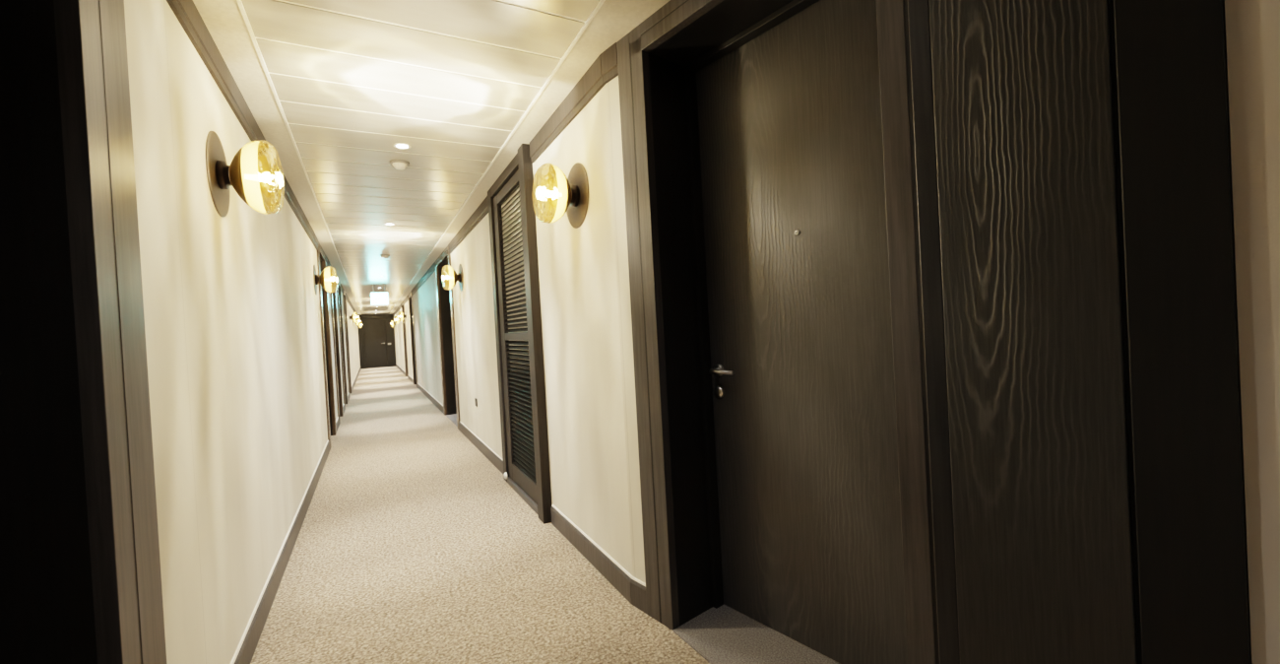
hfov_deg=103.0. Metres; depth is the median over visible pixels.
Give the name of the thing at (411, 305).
door
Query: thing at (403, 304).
door
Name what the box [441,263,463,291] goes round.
wall sconce
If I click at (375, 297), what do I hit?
exit sign
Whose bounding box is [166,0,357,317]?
crown molding
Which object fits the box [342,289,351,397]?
door
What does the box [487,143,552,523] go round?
door
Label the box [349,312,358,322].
wall sconce
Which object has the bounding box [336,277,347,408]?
door
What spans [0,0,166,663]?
door
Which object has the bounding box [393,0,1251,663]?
wall
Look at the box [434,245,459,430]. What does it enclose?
door
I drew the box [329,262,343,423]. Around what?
door
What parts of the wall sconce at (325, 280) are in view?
plate, glass globe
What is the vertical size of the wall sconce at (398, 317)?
0.324 m
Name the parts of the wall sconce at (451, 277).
glass globe, plate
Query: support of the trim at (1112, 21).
attached to the wall at (584, 272)
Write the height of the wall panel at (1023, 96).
2.406 m
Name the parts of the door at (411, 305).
casing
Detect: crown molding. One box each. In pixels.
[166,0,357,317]
[392,42,618,316]
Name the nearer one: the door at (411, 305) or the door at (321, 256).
the door at (321, 256)
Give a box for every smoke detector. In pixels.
[380,254,389,257]
[389,159,409,169]
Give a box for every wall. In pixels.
[124,0,360,663]
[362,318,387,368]
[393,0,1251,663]
[1224,0,1279,663]
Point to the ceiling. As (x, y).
(333, 86)
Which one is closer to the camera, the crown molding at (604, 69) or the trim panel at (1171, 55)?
the trim panel at (1171, 55)
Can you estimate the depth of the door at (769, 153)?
1.88 m
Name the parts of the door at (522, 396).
casing, head casing, louvre panel, louvre panel, rail, casing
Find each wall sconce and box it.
[205,130,284,217]
[313,264,337,294]
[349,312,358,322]
[394,315,400,323]
[398,311,406,320]
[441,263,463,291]
[532,162,588,228]
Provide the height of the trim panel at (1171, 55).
2.406 m
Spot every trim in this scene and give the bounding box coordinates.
[1108,0,1142,663]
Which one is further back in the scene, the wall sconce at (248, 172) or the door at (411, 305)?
the door at (411, 305)
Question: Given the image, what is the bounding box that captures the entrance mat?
[446,413,457,426]
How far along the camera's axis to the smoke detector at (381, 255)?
7.14 m
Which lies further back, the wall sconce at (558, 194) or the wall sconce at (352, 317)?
the wall sconce at (352, 317)
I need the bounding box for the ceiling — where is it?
[192,0,669,315]
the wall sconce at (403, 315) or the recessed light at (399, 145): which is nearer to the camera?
the recessed light at (399, 145)
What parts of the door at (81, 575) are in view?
casing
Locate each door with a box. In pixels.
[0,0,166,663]
[316,241,336,449]
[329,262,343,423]
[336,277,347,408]
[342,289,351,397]
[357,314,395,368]
[401,300,408,378]
[408,291,417,386]
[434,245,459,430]
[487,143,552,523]
[616,0,959,663]
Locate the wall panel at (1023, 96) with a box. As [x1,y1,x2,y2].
[928,0,1138,663]
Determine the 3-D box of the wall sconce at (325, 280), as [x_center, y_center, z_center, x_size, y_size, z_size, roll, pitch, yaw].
[-3.368,-0.560,5.470,0.212,0.324,0.324,-3,1,-28]
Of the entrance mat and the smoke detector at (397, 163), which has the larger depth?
the entrance mat
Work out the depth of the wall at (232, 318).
1.78 m
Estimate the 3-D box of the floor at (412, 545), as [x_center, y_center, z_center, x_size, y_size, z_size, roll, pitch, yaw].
[-4.814,1.412,10.779,3.310,0.100,28.800,-3,1,-28]
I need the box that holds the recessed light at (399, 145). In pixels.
[392,142,411,149]
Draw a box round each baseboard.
[234,367,360,663]
[395,363,646,613]
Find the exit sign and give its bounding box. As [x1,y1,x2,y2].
[370,284,388,305]
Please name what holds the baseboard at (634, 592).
attached to the wall at (584, 272)
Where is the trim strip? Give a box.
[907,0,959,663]
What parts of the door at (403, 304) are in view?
casing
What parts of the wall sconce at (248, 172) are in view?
plate, glass globe, bulb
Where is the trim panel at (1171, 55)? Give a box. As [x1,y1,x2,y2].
[1113,0,1250,663]
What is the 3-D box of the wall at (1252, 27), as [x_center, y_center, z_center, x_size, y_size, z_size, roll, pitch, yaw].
[2.085,-0.121,-0.188,0.304,2.460,2.988,-4,1,-39]
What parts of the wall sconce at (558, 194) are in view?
bulb, glass globe, plate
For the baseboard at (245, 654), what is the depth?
2.56 m
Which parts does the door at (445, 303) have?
casing, head casing, casing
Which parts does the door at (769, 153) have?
casing, head casing, lever handle, casing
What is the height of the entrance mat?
0.006 m
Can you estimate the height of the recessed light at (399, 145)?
0.008 m
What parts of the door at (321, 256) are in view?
head casing, casing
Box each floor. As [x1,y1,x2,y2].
[250,366,840,663]
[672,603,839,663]

